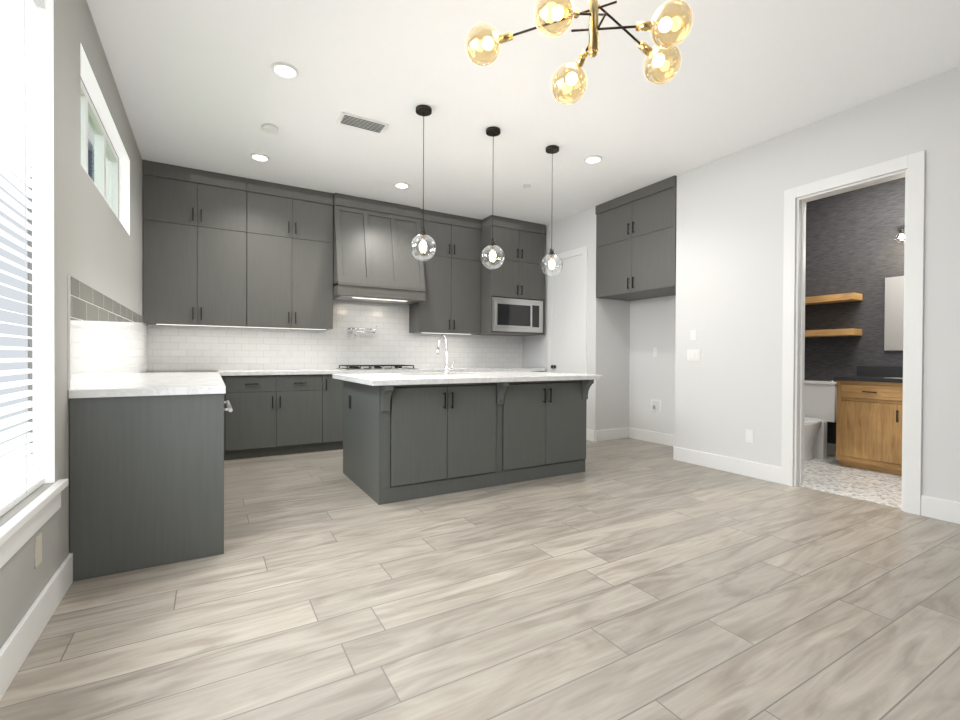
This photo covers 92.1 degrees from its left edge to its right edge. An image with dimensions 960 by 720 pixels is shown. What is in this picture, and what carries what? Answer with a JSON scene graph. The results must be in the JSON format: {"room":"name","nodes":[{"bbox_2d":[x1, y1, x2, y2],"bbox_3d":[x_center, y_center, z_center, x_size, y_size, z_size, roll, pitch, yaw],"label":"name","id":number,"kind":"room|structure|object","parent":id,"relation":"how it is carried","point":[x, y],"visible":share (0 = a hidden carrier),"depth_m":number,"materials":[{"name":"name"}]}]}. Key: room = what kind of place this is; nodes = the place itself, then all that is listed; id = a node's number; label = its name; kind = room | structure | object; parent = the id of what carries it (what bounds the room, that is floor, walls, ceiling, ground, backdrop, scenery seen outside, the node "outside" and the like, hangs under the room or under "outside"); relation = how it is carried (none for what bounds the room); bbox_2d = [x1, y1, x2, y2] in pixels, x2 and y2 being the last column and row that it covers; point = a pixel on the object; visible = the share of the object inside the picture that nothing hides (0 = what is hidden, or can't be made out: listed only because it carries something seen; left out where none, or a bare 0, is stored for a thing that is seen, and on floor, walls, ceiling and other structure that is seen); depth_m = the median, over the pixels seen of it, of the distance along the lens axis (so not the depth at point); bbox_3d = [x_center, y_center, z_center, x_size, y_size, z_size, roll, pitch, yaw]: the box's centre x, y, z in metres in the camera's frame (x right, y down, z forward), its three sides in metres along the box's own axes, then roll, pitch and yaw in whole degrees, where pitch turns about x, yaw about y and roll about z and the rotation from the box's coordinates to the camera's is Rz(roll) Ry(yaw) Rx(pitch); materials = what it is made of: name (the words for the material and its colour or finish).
{"room":"kitchen","nodes":[
{"label":"kitchen","id":0,"kind":"room"},
{"bbox_2d":[0,0,147,648],"bbox_3d":[-1.265,-0.430,0.856,0.160,3.000,9.400,0,1,-30],"label":"wall","id":1,"kind":"structure","parent":0,"point":[92,246],"depth_m":2.21,"materials":[{"name":"grey paint"}]},
{"bbox_2d":[0,553,72,699],"bbox_3d":[-0.417,1.014,-0.424,0.019,0.140,6.068,0,1,-30],"label":"baseboard","id":2,"kind":"structure","parent":1,"relation":"attached to","point":[20,641],"depth_m":1.70,"materials":[{"name":"white wood"}]},
{"bbox_2d":[34,532,41,567],"bbox_3d":[-1.716,0.738,1.798,0.005,0.115,0.070,0,1,-30],"label":"electrical outlet plate","id":3,"kind":"object","parent":1,"relation":"attached to","point":[38,539],"depth_m":1.79,"materials":[{"name":"white plastic"}]},
{"bbox_2d":[0,0,129,567],"bbox_3d":[-1.953,-0.498,2.104,0.165,2.290,4.010,0,1,-30],"label":"window","id":4,"kind":"structure","parent":1,"relation":"in","point":[46,313],"depth_m":1.98,"materials":[{"name":"white"}]},
{"bbox_2d":[0,0,44,516],"bbox_3d":[-1.429,-0.499,1.188,0.060,2.063,1.784,0,1,-30],"label":"window blinds","id":5,"kind":"object","parent":4,"relation":"attached to","point":[20,37],"visible":1,"depth_m":1.77,"materials":[{"name":"white plastic"}]},
{"bbox_2d":[67,275,150,389],"bbox_3d":[-2.712,-0.142,3.512,0.009,0.540,3.090,0,1,-30],"label":"tile backsplash","id":6,"kind":"structure","parent":1,"relation":"attached to","point":[109,338],"depth_m":2.79,"materials":[{"name":"white tile"}]},
{"bbox_2d":[148,336,523,372],"bbox_3d":[-1.382,-0.472,6.156,4.928,3.000,0.120,0,1,-30],"label":"wall","id":7,"kind":"structure","parent":0,"point":[523,336],"depth_m":5.07,"materials":[{"name":"grey paint"}]},
{"bbox_2d":[143,160,246,327],"bbox_3d":[-3.010,-1.169,4.931,0.916,1.598,0.340,0,1,-30],"label":"upper cabinet","id":8,"kind":"object","parent":7,"relation":"attached to","point":[222,250],"depth_m":4.77,"materials":[{"name":"black wood"}]},
{"bbox_2d":[247,178,333,329],"bbox_3d":[-2.218,-1.169,5.392,0.916,1.598,0.340,0,1,-30],"label":"upper cabinet","id":9,"kind":"object","parent":7,"relation":"attached to","point":[290,228],"depth_m":5.23,"materials":[{"name":"black wood"}]},
{"bbox_2d":[151,300,522,370],"bbox_3d":[-1.413,-0.344,6.065,4.822,0.915,0.007,0,1,-30],"label":"tile backsplash","id":10,"kind":"structure","parent":7,"relation":"attached to","point":[173,347],"depth_m":5.84,"materials":[{"name":"white tile"}]},
{"bbox_2d":[347,326,376,337],"bbox_3d":[-1.508,-0.358,5.940,0.367,0.165,0.112,0,1,-30],"label":"pot filler","id":11,"kind":"object","parent":10,"relation":"attached to","point":[350,329],"visible":1,"depth_m":5.89,"materials":[{"name":"silver metal"}]},
{"bbox_2d":[333,193,425,304],"bbox_3d":[-1.291,-1.354,5.796,1.083,1.226,0.572,0,1,-30],"label":"range hood","id":12,"kind":"object","parent":7,"relation":"attached to","point":[375,260],"visible":0.9,"depth_m":5.62,"materials":[{"name":"grey wood"}]},
{"bbox_2d":[441,347,444,354],"bbox_3d":[-0.528,-0.128,6.574,0.070,0.115,0.005,0,1,-30],"label":"electrical outlet plate","id":13,"kind":"object","parent":7,"relation":"attached to","point":[442,348],"depth_m":6.57,"materials":[{"name":"white plastic"}]},
{"bbox_2d":[409,209,481,334],"bbox_3d":[-0.466,-1.165,6.393,0.933,1.604,0.373,0,1,-30],"label":"upper cabinet","id":14,"kind":"object","parent":7,"relation":"attached to","point":[451,304],"visible":0.94,"depth_m":6.26,"materials":[{"name":"black wood"}]},
{"bbox_2d":[472,215,545,335],"bbox_3d":[0.405,-1.167,6.749,0.923,1.598,0.633,0,1,-30],"label":"upper cabinet","id":15,"kind":"object","parent":7,"relation":"attached to","point":[513,294],"visible":0.88,"depth_m":6.47,"materials":[{"name":"grey wood"}]},
{"bbox_2d":[0,438,959,719],"bbox_3d":[1.642,1.099,2.563,6.983,0.064,9.560,0,1,-30],"label":"floor","id":16,"kind":"structure","parent":0,"point":[626,578],"depth_m":1.99,"materials":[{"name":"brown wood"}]},
{"bbox_2d":[69,396,227,580],"bbox_3d":[-1.829,0.616,2.629,0.642,0.876,0.632,0,1,-30],"label":"base cabinet","id":17,"kind":"object","parent":16,"relation":"on","point":[146,470],"depth_m":2.34,"materials":[{"name":"grey wood"}]},
{"bbox_2d":[68,372,225,399],"bbox_3d":[-2.277,0.150,3.407,0.650,0.040,2.467,0,1,-30],"label":"countertop","id":18,"kind":"structure","parent":17,"relation":"on","point":[166,383],"depth_m":2.48,"materials":[{"name":"white stone"}]},
{"bbox_2d":[221,375,325,459],"bbox_3d":[-2.351,0.594,5.184,1.010,0.876,0.600,0,1,-30],"label":"base cabinet","id":19,"kind":"object","parent":16,"relation":"on","point":[283,412],"depth_m":4.93,"materials":[{"name":"black wood"}]},
{"bbox_2d":[218,367,544,374],"bbox_3d":[-0.995,0.136,5.951,4.136,0.040,0.630,0,1,-30],"label":"countertop","id":20,"kind":"structure","parent":19,"relation":"on","point":[421,370],"depth_m":5.38,"materials":[{"name":"white stone"}]},
{"bbox_2d":[336,365,418,369],"bbox_3d":[-1.278,0.090,5.777,0.910,0.052,0.500,0,1,-30],"label":"cooktop","id":21,"kind":"object","parent":20,"relation":"in","point":[377,367],"visible":1,"depth_m":5.61,"materials":[{"name":"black metal"}]},
{"bbox_2d":[326,375,342,450],"bbox_3d":[-1.733,0.594,5.543,0.420,0.876,0.600,0,1,-30],"label":"base cabinet","id":22,"kind":"object","parent":16,"relation":"on","point":[334,387],"depth_m":5.25,"materials":[{"name":"black wood"}]},
{"bbox_2d":[340,379,595,504],"bbox_3d":[-0.109,0.611,4.270,2.006,0.876,1.162,0,1,-30],"label":"kitchen island","id":23,"kind":"object","parent":16,"relation":"on","point":[408,436],"depth_m":3.74,"materials":[{"name":"grey wood"}]},
{"bbox_2d":[344,371,602,386],"bbox_3d":[0.020,0.156,4.062,2.192,0.040,0.721,0,1,-30],"label":"island countertop","id":24,"kind":"structure","parent":23,"relation":"on","point":[509,376],"depth_m":3.76,"materials":[{"name":"white stone"}]},
{"bbox_2d":[436,335,453,374],"bbox_3d":[-0.326,-0.051,4.277,0.103,0.366,0.228,0,1,-30],"label":"faucet","id":25,"kind":"object","parent":24,"relation":"on","point":[446,369],"visible":1,"depth_m":4.18,"materials":[{"name":"silver metal"}]},
{"bbox_2d":[442,371,497,371],"bbox_3d":[-0.276,0.594,6.391,0.851,0.876,0.600,0,1,-30],"label":"base cabinet","id":26,"kind":"object","parent":16,"relation":"on","point":[442,371],"depth_m":6.11,"materials":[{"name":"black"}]},
{"bbox_2d":[804,380,836,459],"bbox_3d":[3.518,0.639,5.027,0.716,0.834,0.470,0,1,-30],"label":"toilet","id":27,"kind":"object","parent":16,"relation":"on","point":[820,401],"visible":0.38,"depth_m":4.96,"materials":[{"name":"white ceramic"}]},
{"bbox_2d":[834,366,902,475],"bbox_3d":[4.050,0.550,4.298,0.534,1.028,1.107,0,1,-30],"label":"bathroom vanity","id":28,"kind":"object","parent":16,"relation":"on","point":[869,408],"visible":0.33,"depth_m":4.43,"materials":[{"name":"brown wood"}]},
{"bbox_2d":[86,0,959,225],"bbox_3d":[1.657,-1.979,2.539,6.983,0.100,9.560,0,1,-30],"label":"ceiling","id":29,"kind":"structure","parent":0,"point":[200,85],"depth_m":3.28,"materials":[{"name":"white paint"}]},
{"bbox_2d":[250,153,269,161],"bbox_3d":[-2.126,-1.956,4.470,0.171,0.022,0.171,0,1,-39],"label":"recessed light","id":30,"kind":"object","parent":29,"relation":"in","point":[259,157],"depth_m":4.47,"materials":[{"name":"white"}]},
{"bbox_2d":[262,124,277,134],"bbox_3d":[-1.761,-1.938,3.884,0.119,0.034,0.119,0,1,-39],"label":"smoke detector","id":31,"kind":"object","parent":29,"relation":"attached to","point":[272,129],"depth_m":3.86,"materials":[{"name":"white plastic"}]},
{"bbox_2d":[271,62,298,78],"bbox_3d":[-1.309,-1.942,3.106,0.171,0.022,0.171,0,1,-36],"label":"recessed light","id":32,"kind":"object","parent":29,"relation":"in","point":[284,70],"depth_m":3.11,"materials":[{"name":"white plastic"}]},
{"bbox_2d":[337,112,388,133],"bbox_3d":[-0.963,-1.944,3.804,0.380,0.012,0.180,0,1,-30],"label":"ceiling vent","id":33,"kind":"object","parent":29,"relation":"in","point":[356,121],"visible":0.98,"depth_m":3.79,"materials":[{"name":"white metal"}]},
{"bbox_2d":[394,182,409,188],"bbox_3d":[-0.876,-1.956,5.185,0.171,0.022,0.171,0,1,-39],"label":"recessed light","id":34,"kind":"object","parent":29,"relation":"in","point":[401,185],"depth_m":5.19,"materials":[{"name":"white"}]},
{"bbox_2d":[410,105,435,260],"bbox_3d":[-0.439,-1.358,3.589,0.204,1.175,0.204,0,1,-30],"label":"pendant light","id":35,"kind":"object","parent":29,"relation":"hanging from","point":[423,110],"visible":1,"depth_m":3.58,"materials":[{"name":"clear glass"}]},
{"bbox_2d":[481,126,504,268],"bbox_3d":[0.109,-1.358,3.919,0.204,1.175,0.204,0,1,-30],"label":"pendant light","id":36,"kind":"object","parent":29,"relation":"hanging from","point":[493,131],"visible":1,"depth_m":3.90,"materials":[{"name":"clear glass"}]},
{"bbox_2d":[541,145,562,275],"bbox_3d":[0.662,-1.358,4.252,0.204,1.175,0.204,0,1,-30],"label":"pendant light","id":37,"kind":"object","parent":29,"relation":"hanging from","point":[552,149],"visible":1,"depth_m":4.24,"materials":[{"name":"clear glass"}]},
{"bbox_2d":[465,0,692,104],"bbox_3d":[0.389,-1.501,1.828,0.900,0.854,0.352,0,0,-1],"label":"chandelier","id":38,"kind":"object","parent":29,"relation":"hanging from","point":[558,12],"visible":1,"depth_m":1.85,"materials":[{"name":"gold metal"}]},
{"bbox_2d":[584,155,601,163],"bbox_3d":[1.096,-1.941,4.481,0.171,0.022,0.171,0,1,-39],"label":"recessed light","id":39,"kind":"object","parent":29,"relation":"in","point":[593,159],"depth_m":4.48,"materials":[{"name":"white plastic"}]},
{"bbox_2d":[604,299,627,429],"bbox_3d":[1.766,-0.457,6.137,0.450,3.000,0.120,0,1,-30],"label":"wall","id":40,"kind":"structure","parent":0,"point":[615,311],"depth_m":6.08,"materials":[{"name":"grey paint"}]},
{"bbox_2d":[592,427,627,441],"bbox_3d":[1.716,0.974,6.044,0.588,0.140,0.022,0,1,-30],"label":"baseboard","id":41,"kind":"structure","parent":40,"relation":"attached to","point":[619,433],"depth_m":6.02,"materials":[{"name":"white wood"}]},
{"bbox_2d":[628,296,671,434],"bbox_3d":[2.342,-0.451,5.743,0.150,3.000,1.380,0,1,-30],"label":"wall","id":42,"kind":"structure","parent":0,"point":[649,320],"depth_m":5.93,"materials":[{"name":"grey paint"}]},
{"bbox_2d":[595,175,676,300],"bbox_3d":[2.022,-1.367,5.530,0.657,1.163,1.164,0,1,-30],"label":"upper cabinet","id":43,"kind":"object","parent":42,"relation":"attached to","point":[636,245],"visible":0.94,"depth_m":5.32,"materials":[{"name":"black wood"}]},
{"bbox_2d":[628,427,674,444],"bbox_3d":[2.291,0.979,5.711,0.016,0.140,1.170,0,1,-30],"label":"baseboard","id":44,"kind":"structure","parent":42,"relation":"attached to","point":[639,434],"depth_m":5.90,"materials":[{"name":"white wood"}]},
{"bbox_2d":[653,348,657,356],"bbox_3d":[2.217,-0.100,5.847,0.005,0.115,0.070,0,1,-30],"label":"electrical outlet plate","id":45,"kind":"object","parent":42,"relation":"attached to","point":[655,350],"depth_m":5.84,"materials":[{"name":"white plastic"}]},
{"bbox_2d":[651,399,660,411],"bbox_3d":[2.219,0.572,5.839,0.009,0.150,0.150,0,1,-30],"label":"electrical outlet plate","id":46,"kind":"object","parent":42,"relation":"attached to","point":[655,404],"depth_m":5.84,"materials":[{"name":"white plastic"}]},
{"bbox_2d":[524,66,959,501],"bbox_3d":[3.025,-0.429,3.363,0.120,3.000,9.120,0,1,-30],"label":"wall","id":47,"kind":"structure","parent":0,"point":[724,392],"depth_m":4.12,"materials":[{"name":"grey paint"}]},
{"bbox_2d":[551,255,581,373],"bbox_3d":[1.163,-0.184,6.362,0.080,2.429,0.612,0,1,-30],"label":"pantry door","id":48,"kind":"structure","parent":47,"relation":"in","point":[566,316],"depth_m":6.36,"materials":[{"name":"white"}]},
{"bbox_2d":[547,246,587,428],"bbox_3d":[1.190,-0.226,6.377,0.020,2.530,0.798,0,1,-30],"label":"door frame","id":49,"kind":"structure","parent":47,"relation":"attached to","point":[583,251],"depth_m":6.09,"materials":[{"name":"white wood"}]},
{"bbox_2d":[687,349,699,360],"bbox_3d":[2.171,-0.051,4.701,0.008,0.115,0.145,0,1,-30],"label":"light switch plate","id":50,"kind":"object","parent":47,"relation":"attached to","point":[693,354],"depth_m":4.70,"materials":[{"name":"white plastic"}]},
{"bbox_2d":[690,330,696,339],"bbox_3d":[2.171,-0.253,4.703,0.005,0.100,0.070,0,1,-30],"label":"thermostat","id":51,"kind":"object","parent":47,"relation":"attached to","point":[693,333],"depth_m":4.70,"materials":[{"name":"white plastic"}]},
{"bbox_2d":[668,443,780,483],"bbox_3d":[2.319,0.989,4.441,0.018,0.140,1.086,0,1,-30],"label":"baseboard","id":52,"kind":"structure","parent":47,"relation":"attached to","point":[766,472],"depth_m":4.36,"materials":[{"name":"white wood"}]},
{"bbox_2d":[746,429,753,442],"bbox_3d":[2.455,0.694,4.213,0.007,0.115,0.070,0,1,-30],"label":"electrical outlet plate","id":53,"kind":"object","parent":47,"relation":"attached to","point":[749,433],"depth_m":4.20,"materials":[{"name":"white plastic"}]},
{"bbox_2d":[781,150,925,514],"bbox_3d":[2.882,-0.187,3.607,0.160,2.510,0.900,0,1,-30],"label":"door frame","id":54,"kind":"structure","parent":47,"relation":"attached to","point":[913,165],"depth_m":3.42,"materials":[{"name":"white wood"}]},
{"bbox_2d":[921,495,959,523],"bbox_3d":[4.147,1.022,1.295,0.019,0.140,4.390,0,1,-30],"label":"baseboard","id":55,"kind":"structure","parent":47,"relation":"attached to","point":[936,508],"depth_m":3.10,"materials":[{"name":"white wood"}]},
{"bbox_2d":[804,177,904,443],"bbox_3d":[4.276,-0.432,4.450,0.004,3.000,2.500,0,1,-30],"label":"wall","id":56,"kind":"structure","parent":0,"point":[852,246],"depth_m":4.95,"materials":[{"name":"tile"}]},
{"bbox_2d":[827,443,835,456],"bbox_3d":[4.259,0.996,4.455,0.019,0.136,2.492,0,1,-30],"label":"baseboard","id":57,"kind":"structure","parent":56,"relation":"attached to","point":[831,448],"depth_m":5.10,"materials":[{"name":"white"}]},
{"bbox_2d":[805,293,861,336],"bbox_3d":[3.751,-0.480,5.147,0.200,0.440,0.754,0,1,-30],"label":"floating shelves","id":58,"kind":"object","parent":56,"relation":"attached to","point":[835,298],"visible":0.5,"depth_m":4.94,"materials":[{"name":"brown wood"}]},
{"bbox_2d":[884,276,903,350],"bbox_3d":[4.290,-0.461,4.400,0.016,0.740,0.700,0,1,-30],"label":"bathroom mirror","id":59,"kind":"object","parent":56,"relation":"attached to","point":[894,315],"visible":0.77,"depth_m":4.63,"materials":[{"name":"white mirror"}]},
{"bbox_2d":[894,226,904,243],"bbox_3d":[4.230,-1.226,4.357,0.164,0.190,0.500,0,1,-30],"label":"sconce","id":60,"kind":"object","parent":56,"relation":"attached to","point":[901,229],"visible":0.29,"depth_m":4.51,"materials":[{"name":"black"}]}
]}

